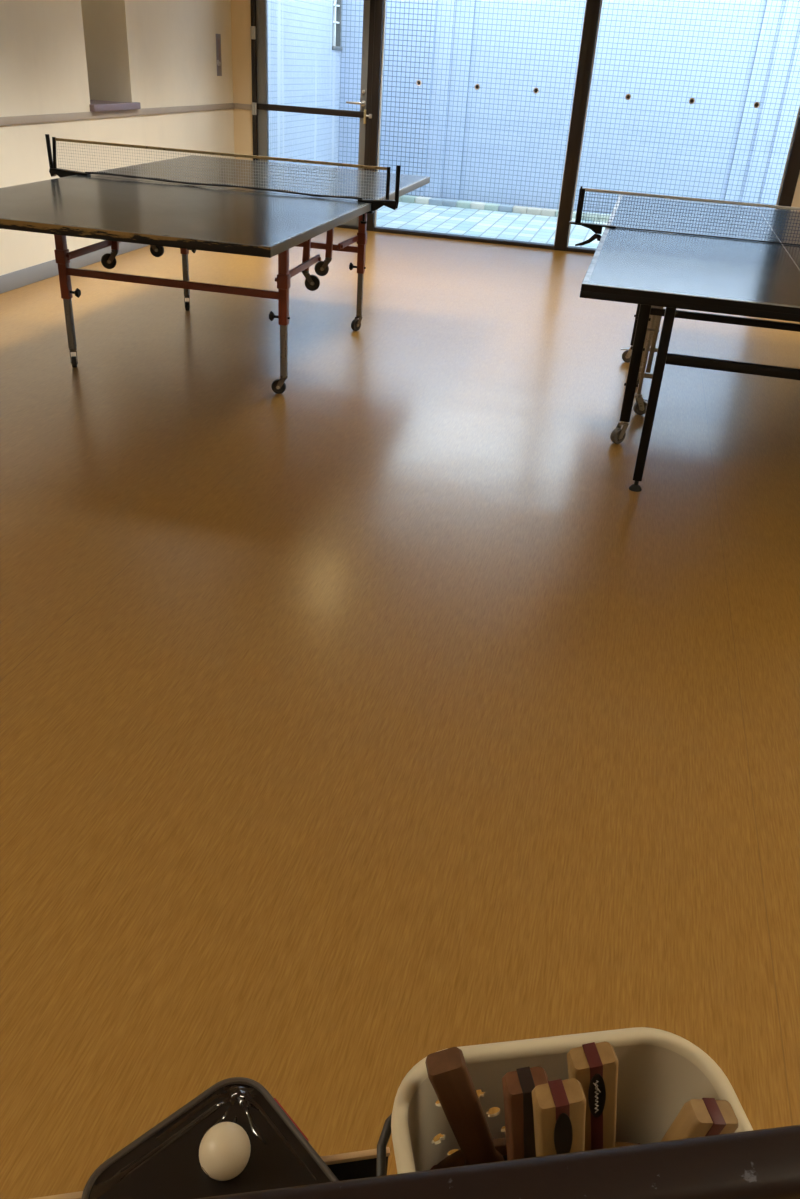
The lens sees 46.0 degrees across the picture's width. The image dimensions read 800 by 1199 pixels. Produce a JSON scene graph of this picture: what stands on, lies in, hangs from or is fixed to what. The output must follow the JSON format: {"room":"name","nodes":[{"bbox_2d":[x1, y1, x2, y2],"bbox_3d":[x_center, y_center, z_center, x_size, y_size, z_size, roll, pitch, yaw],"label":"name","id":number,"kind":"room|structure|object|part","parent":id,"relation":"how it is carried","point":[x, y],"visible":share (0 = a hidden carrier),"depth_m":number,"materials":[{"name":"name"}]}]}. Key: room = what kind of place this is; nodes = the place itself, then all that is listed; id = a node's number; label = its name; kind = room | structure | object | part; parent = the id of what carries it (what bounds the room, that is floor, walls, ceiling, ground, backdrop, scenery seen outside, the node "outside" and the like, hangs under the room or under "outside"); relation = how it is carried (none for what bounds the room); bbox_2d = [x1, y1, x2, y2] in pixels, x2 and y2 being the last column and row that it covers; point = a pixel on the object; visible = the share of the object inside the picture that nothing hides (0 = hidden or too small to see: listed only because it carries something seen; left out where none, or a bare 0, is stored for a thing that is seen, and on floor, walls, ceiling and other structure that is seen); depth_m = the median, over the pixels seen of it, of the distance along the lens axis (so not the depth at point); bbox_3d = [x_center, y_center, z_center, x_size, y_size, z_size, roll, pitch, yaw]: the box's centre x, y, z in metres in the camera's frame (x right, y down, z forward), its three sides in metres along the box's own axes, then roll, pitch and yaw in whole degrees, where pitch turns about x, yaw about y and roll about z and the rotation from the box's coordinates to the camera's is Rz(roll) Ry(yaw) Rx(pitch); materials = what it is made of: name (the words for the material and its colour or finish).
{"room":"table tennis room","nodes":[
{"label":"table tennis room","id":0,"kind":"room"},
{"bbox_2d":[0,0,234,275],"bbox_3d":[-3.054,-1.997,3.339,0.500,2.500,11.688,10,30,10],"label":"wall","id":1,"kind":"structure","parent":0,"point":[57,56],"depth_m":6.50,"materials":[{"name":"beige paint"}]},
{"bbox_2d":[0,242,148,293],"bbox_3d":[-2.873,-0.927,3.911,0.008,0.100,11.338,10,30,10],"label":"baseboard","id":2,"kind":"structure","parent":1,"relation":"attached to","point":[26,276],"depth_m":6.05,"materials":[{"name":"grey plastic"}]},
{"bbox_2d":[90,100,140,111],"bbox_3d":[-2.155,-3.425,6.522,0.455,0.042,0.643,10,30,10],"label":"trim","id":3,"kind":"structure","parent":1,"relation":"attached to","point":[95,105],"depth_m":6.47,"materials":[{"name":"grey paint"}]},
{"bbox_2d":[0,103,233,125],"bbox_3d":[-2.821,-1.676,3.481,0.010,0.043,11.338,10,30,10],"label":"trim","id":4,"kind":"structure","parent":1,"relation":"attached to","point":[12,120],"depth_m":6.38,"materials":[{"name":"beige paint"}]},
{"bbox_2d":[216,34,221,75],"bbox_3d":[-1.513,-4.502,7.792,0.030,0.296,0.157,6,30,3],"label":"switch","id":5,"kind":"object","parent":1,"relation":"attached to","point":[218,36],"visible":1,"depth_m":7.79,"materials":[{"name":"grey metal"}]},
{"bbox_2d":[0,227,799,1198],"bbox_3d":[0.127,-0.271,3.346,7.247,0.120,11.598,10,30,10],"label":"floor","id":6,"kind":"structure","parent":0,"point":[363,720],"depth_m":2.34,"materials":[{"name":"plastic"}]},
{"bbox_2d":[0,155,429,393],"bbox_3d":[-0.902,-1.683,4.799,1.531,0.760,2.746,10,30,10],"label":"table","id":7,"kind":"object","parent":6,"relation":"on","point":[114,210],"visible":1,"depth_m":4.19,"materials":[{"name":"grey"}]},
{"bbox_3d":[-1.520,-1.567,4.236,0.048,0.417,0.048,10,30,10],"label":"leg","id":8,"kind":"part","parent":7,"relation":"part of","materials":[{"name":"red metal"}]},
{"bbox_3d":[-1.490,-1.406,4.317,0.046,0.044,0.038,10,30,10],"label":"knob","id":9,"kind":"part","parent":7,"relation":"part of","materials":[{"name":"black plastic"}]},
{"bbox_3d":[-1.435,-1.678,4.479,0.032,0.037,0.576,10,30,10],"label":"folding arm","id":10,"kind":"part","parent":7,"relation":"part of","materials":[{"name":"red metal"}]},
{"bbox_3d":[-1.226,-2.170,5.321,0.048,0.417,0.048,10,30,10],"label":"leg","id":11,"kind":"part","parent":7,"relation":"part of","materials":[{"name":"red metal"}]},
{"bbox_2d":[45,134,400,223],"bbox_3d":[-0.888,-2.047,4.593,1.817,0.267,0.041,10,30,10],"label":"net","id":12,"kind":"object","parent":7,"relation":"attached to","point":[376,204],"visible":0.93,"depth_m":4.56,"materials":[{"name":"grey fabric"}]},
{"bbox_3d":[-1.741,-2.228,4.725,0.054,0.186,0.020,10,30,10],"label":"net post","id":13,"kind":"part","parent":12,"relation":"part of","materials":[{"name":"black metal"}]},
{"bbox_3d":[-0.878,-2.023,4.607,1.441,0.020,0.022,10,30,10],"label":"cord","id":14,"kind":"part","parent":12,"relation":"part of","materials":[{"name":"fabric"}]},
{"bbox_3d":[-0.034,-1.938,4.423,0.064,0.186,0.020,10,30,10],"label":"net post","id":15,"kind":"part","parent":12,"relation":"part of","materials":[{"name":"black metal"}]},
{"bbox_3d":[-0.552,-1.247,4.151,0.046,0.044,0.038,10,30,10],"label":"knob","id":16,"kind":"part","parent":7,"relation":"part of","materials":[{"name":"black plastic"}]},
{"bbox_3d":[-0.500,-1.394,4.055,0.048,0.417,0.048,10,30,10],"label":"leg","id":17,"kind":"part","parent":7,"relation":"part of","materials":[{"name":"red metal"}]},
{"bbox_3d":[-0.459,-1.512,4.306,0.032,0.037,0.576,10,30,10],"label":"folding arm","id":18,"kind":"part","parent":7,"relation":"part of","materials":[{"name":"red metal"}]},
{"bbox_3d":[-0.270,-1.899,5.003,0.032,0.037,0.373,10,30,10],"label":"folding arm","id":19,"kind":"part","parent":7,"relation":"part of","materials":[{"name":"red metal"}]},
{"bbox_3d":[-0.258,-1.849,5.236,0.046,0.044,0.038,10,30,10],"label":"knob","id":20,"kind":"part","parent":7,"relation":"part of","materials":[{"name":"black plastic"}]},
{"bbox_3d":[-0.206,-1.996,5.140,0.048,0.417,0.048,10,30,10],"label":"leg","id":21,"kind":"part","parent":7,"relation":"part of","materials":[{"name":"red metal"}]},
{"bbox_2d":[196,1125,799,1198],"bbox_3d":[-0.035,0.695,0.635,1.000,0.881,0.420,-1,30,-9],"label":"stand","id":22,"kind":"object","parent":6,"relation":"on","point":[763,1163],"visible":1,"depth_m":0.47,"materials":[{"name":"brown paint"}]},
{"bbox_2d":[31,1147,389,1198],"bbox_3d":[-0.171,0.515,0.666,0.359,0.055,0.176,-2,30,-10],"label":"tray","id":23,"kind":"object","parent":22,"relation":"on","point":[358,1164],"visible":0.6,"depth_m":0.75,"materials":[{"name":"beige plastic"}]},
{"bbox_2d":[81,1077,338,1198],"bbox_3d":[-0.124,0.458,0.690,0.162,0.024,0.194,-22,38,-37],"label":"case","id":24,"kind":"object","parent":23,"relation":"on","point":[163,1162],"visible":0.76,"depth_m":0.73,"materials":[{"name":"black plastic"}]},
{"bbox_2d":[199,1122,250,1180],"bbox_3d":[-0.134,0.421,0.719,0.039,0.039,0.039,10,30,10],"label":"ball","id":25,"kind":"object","parent":24,"relation":"on","point":[225,1148],"visible":1,"depth_m":0.71,"materials":[{"name":"beige plastic"}]},
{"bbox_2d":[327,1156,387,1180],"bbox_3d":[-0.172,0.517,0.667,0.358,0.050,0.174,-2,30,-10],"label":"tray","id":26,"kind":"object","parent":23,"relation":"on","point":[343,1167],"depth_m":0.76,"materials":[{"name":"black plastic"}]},
{"bbox_2d":[376,1027,752,1175],"bbox_3d":[0.112,0.456,0.662,0.259,0.194,0.198,-2,30,-10],"label":"plastic basket","id":27,"kind":"object","parent":22,"relation":"on","point":[659,1071],"visible":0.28,"depth_m":0.70,"materials":[{"name":"beige plastic"}]},
{"bbox_3d":[0.000,0.403,0.618,0.026,0.042,0.123,-2,30,-10],"label":"handle","id":28,"kind":"part","parent":27,"relation":"part of","materials":[{"name":"grey plastic"}]},
{"bbox_2d":[425,1047,506,1169],"bbox_3d":[0.071,0.402,0.700,0.119,0.213,0.018,-1,30,-8],"label":"bat","id":29,"kind":"object","parent":27,"relation":"in","point":[448,1073],"visible":0.44,"depth_m":0.66,"materials":[{"name":"brown wood"}]},
{"bbox_3d":[0.071,0.448,0.727,0.112,0.104,0.006,-17,31,0],"label":"blade","id":30,"kind":"part","parent":29,"relation":"part of","materials":[{"name":"brown wood"}]},
{"bbox_2d":[502,1066,548,1159],"bbox_3d":[0.099,0.406,0.673,0.112,0.217,0.018,-1,30,-9],"label":"bat","id":31,"kind":"object","parent":27,"relation":"in","point":[518,1085],"visible":0.22,"depth_m":0.62,"materials":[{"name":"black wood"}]},
{"bbox_2d":[532,1078,585,1156],"bbox_3d":[0.121,0.406,0.655,0.112,0.219,0.019,-1,30,-8],"label":"bat","id":32,"kind":"object","parent":27,"relation":"in","point":[559,1105],"visible":0.47,"depth_m":0.60,"materials":[{"name":"brown wood"}]},
{"bbox_2d":[567,1041,639,1150],"bbox_3d":[0.153,0.401,0.696,0.112,0.219,0.019,-1,30,-9],"label":"bat","id":33,"kind":"object","parent":27,"relation":"in","point":[594,1065],"visible":0.49,"depth_m":0.65,"materials":[{"name":"brown wood"}]},
{"bbox_3d":[0.138,0.365,0.673,0.038,0.132,0.018,-10,31,-4],"label":"handle","id":34,"kind":"part","parent":33,"relation":"part of","materials":[{"name":"brown wood"}]},
{"bbox_3d":[0.149,0.451,0.725,0.112,0.104,0.006,-10,31,-4],"label":"blade","id":35,"kind":"part","parent":33,"relation":"part of","materials":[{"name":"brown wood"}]},
{"bbox_2d":[660,1098,738,1141],"bbox_3d":[0.156,0.415,0.643,0.112,0.214,0.018,-1,30,-9],"label":"bat","id":36,"kind":"object","parent":27,"relation":"in","point":[702,1117],"visible":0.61,"depth_m":0.60,"materials":[{"name":"brown wood"}]},
{"bbox_2d":[580,195,799,491],"bbox_3d":[1.641,-1.217,4.291,1.525,0.760,2.742,10,30,10],"label":"table","id":37,"kind":"object","parent":6,"relation":"on","point":[654,271],"visible":0.98,"depth_m":3.58,"materials":[{"name":"black wood"}]},
{"bbox_3d":[1.284,-1.651,4.930,0.056,0.638,0.042,10,30,10],"label":"leg","id":38,"kind":"part","parent":37,"relation":"part of","materials":[{"name":"black metal"}]},
{"bbox_3d":[0.964,-1.030,3.810,0.056,0.638,0.042,10,30,10],"label":"leg","id":39,"kind":"part","parent":37,"relation":"part of","materials":[{"name":"black metal"}]},
{"bbox_3d":[1.230,-1.448,4.569,0.016,0.638,0.016,10,30,10],"label":"post","id":40,"kind":"part","parent":37,"relation":"part of","materials":[{"name":"metal"}]},
{"bbox_3d":[1.111,-1.217,4.153,0.016,0.638,0.016,10,30,10],"label":"post","id":41,"kind":"part","parent":37,"relation":"part of","materials":[{"name":"metal"}]},
{"bbox_3d":[0.914,-0.753,3.380,0.034,0.696,0.034,10,30,10],"label":"leg","id":42,"kind":"part","parent":37,"relation":"part of","materials":[{"name":"black metal"}]},
{"bbox_2d":[569,186,799,245],"bbox_3d":[1.665,-1.574,4.086,1.850,0.252,0.036,10,30,10],"label":"net","id":43,"kind":"object","parent":37,"relation":"attached to","point":[596,228],"visible":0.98,"depth_m":4.15,"materials":[{"name":"grey fabric"}]},
{"bbox_3d":[0.808,-1.767,4.224,0.026,0.156,0.022,10,30,10],"label":"net post","id":44,"kind":"part","parent":43,"relation":"part of","materials":[{"name":"black metal"}]},
{"bbox_3d":[0.862,-1.632,4.283,0.126,0.062,0.024,10,30,10],"label":"clamp lever","id":45,"kind":"part","parent":43,"relation":"part of","materials":[{"name":"black metal"}]},
{"bbox_3d":[1.663,-1.550,4.100,1.500,0.005,0.006,10,30,10],"label":"cord","id":46,"kind":"part","parent":43,"relation":"part of","materials":[{"name":"fabric"}]},
{"bbox_2d":[231,0,799,210],"bbox_3d":[1.742,-4.116,7.605,6.547,2.500,0.150,10,30,10],"label":"wall","id":47,"kind":"structure","parent":0,"point":[240,9],"depth_m":8.14,"materials":[{"name":"beige paint"}]},
{"bbox_2d":[234,103,251,109],"bbox_3d":[-1.376,-4.327,8.274,0.172,0.043,0.010,10,30,10],"label":"trim","id":48,"kind":"structure","parent":47,"relation":"attached to","point":[236,105],"depth_m":8.27,"materials":[{"name":"beige paint"}]},
{"bbox_2d":[250,0,383,230],"bbox_3d":[-0.717,-4.442,8.051,1.141,2.330,0.145,10,30,10],"label":"door","id":49,"kind":"structure","parent":47,"relation":"in","point":[373,10],"depth_m":8.07,"materials":[{"name":"brown metal"}]},
{"bbox_3d":[-0.765,-4.244,8.182,0.992,0.048,0.072,10,30,10],"label":"push rail","id":50,"kind":"part","parent":49,"relation":"part of","materials":[{"name":"brown metal"}]},
{"bbox_3d":[-0.376,-4.227,8.023,0.160,0.044,0.059,10,30,10],"label":"handle","id":51,"kind":"part","parent":49,"relation":"part of","materials":[{"name":"silver metal"}]},
{"bbox_3d":[-0.299,-4.129,8.058,0.020,0.110,0.023,10,30,10],"label":"strike plate","id":52,"kind":"part","parent":49,"relation":"part of","materials":[{"name":"gold metal"}]},
{"bbox_2d":[373,0,600,250],"bbox_3d":[0.681,-4.207,7.808,1.736,2.330,0.130,10,30,10],"label":"window","id":53,"kind":"structure","parent":47,"relation":"in","point":[592,9],"depth_m":7.83,"materials":[{"name":"brown metal"}]},
{"bbox_2d":[566,0,799,253],"bbox_3d":[2.366,-3.912,7.495,1.743,2.330,0.130,10,30,10],"label":"window","id":54,"kind":"structure","parent":47,"relation":"in","point":[791,172],"depth_m":7.53,"materials":[{"name":"brown metal"}]},
{"bbox_3d":[2.366,-3.912,7.495,1.743,2.330,0.130,10,30,10],"label":"frame","id":55,"kind":"part","parent":54,"relation":"part of","materials":[{"name":"brown metal"}]},
{"label":"outside","id":56,"kind":"structure","parent":0,"visible":0},
{"bbox_2d":[338,0,799,213],"bbox_3d":[2.990,-5.145,9.618,7.800,2.470,0.390,10,30,10],"label":"wall","id":57,"kind":"structure","parent":56,"point":[500,142],"depth_m":9.76,"materials":[{"name":"white tile"}]},
{"bbox_2d":[394,195,610,221],"bbox_3d":[2.812,-3.980,9.981,7.279,0.059,0.165,10,30,10],"label":"trim","id":58,"kind":"structure","parent":57,"relation":"attached to","point":[405,198],"depth_m":10.26,"materials":[{"name":"grey tile"}]},
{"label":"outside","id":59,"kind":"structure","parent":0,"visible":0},
{"bbox_2d":[268,0,340,167],"bbox_3d":[-1.030,-5.229,9.285,0.300,2.470,2.402,10,30,10],"label":"wall","id":60,"kind":"structure","parent":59,"point":[304,68],"depth_m":9.12,"materials":[{"name":"white tile"}]},
{"bbox_2d":[332,0,341,50],"bbox_3d":[-0.666,-6.095,9.710,0.080,0.750,0.310,10,30,10],"label":"window","id":61,"kind":"structure","parent":60,"relation":"in","point":[337,4],"depth_m":9.84,"materials":[{"name":"grey metal"}]},
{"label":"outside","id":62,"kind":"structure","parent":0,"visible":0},
{"bbox_2d":[376,202,606,248],"bbox_3d":[2.503,-3.532,9.347,8.100,0.128,2.802,10,30,10],"label":"paving","id":63,"kind":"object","parent":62,"point":[411,216],"depth_m":9.38,"materials":[{"name":"tile"}]}
]}

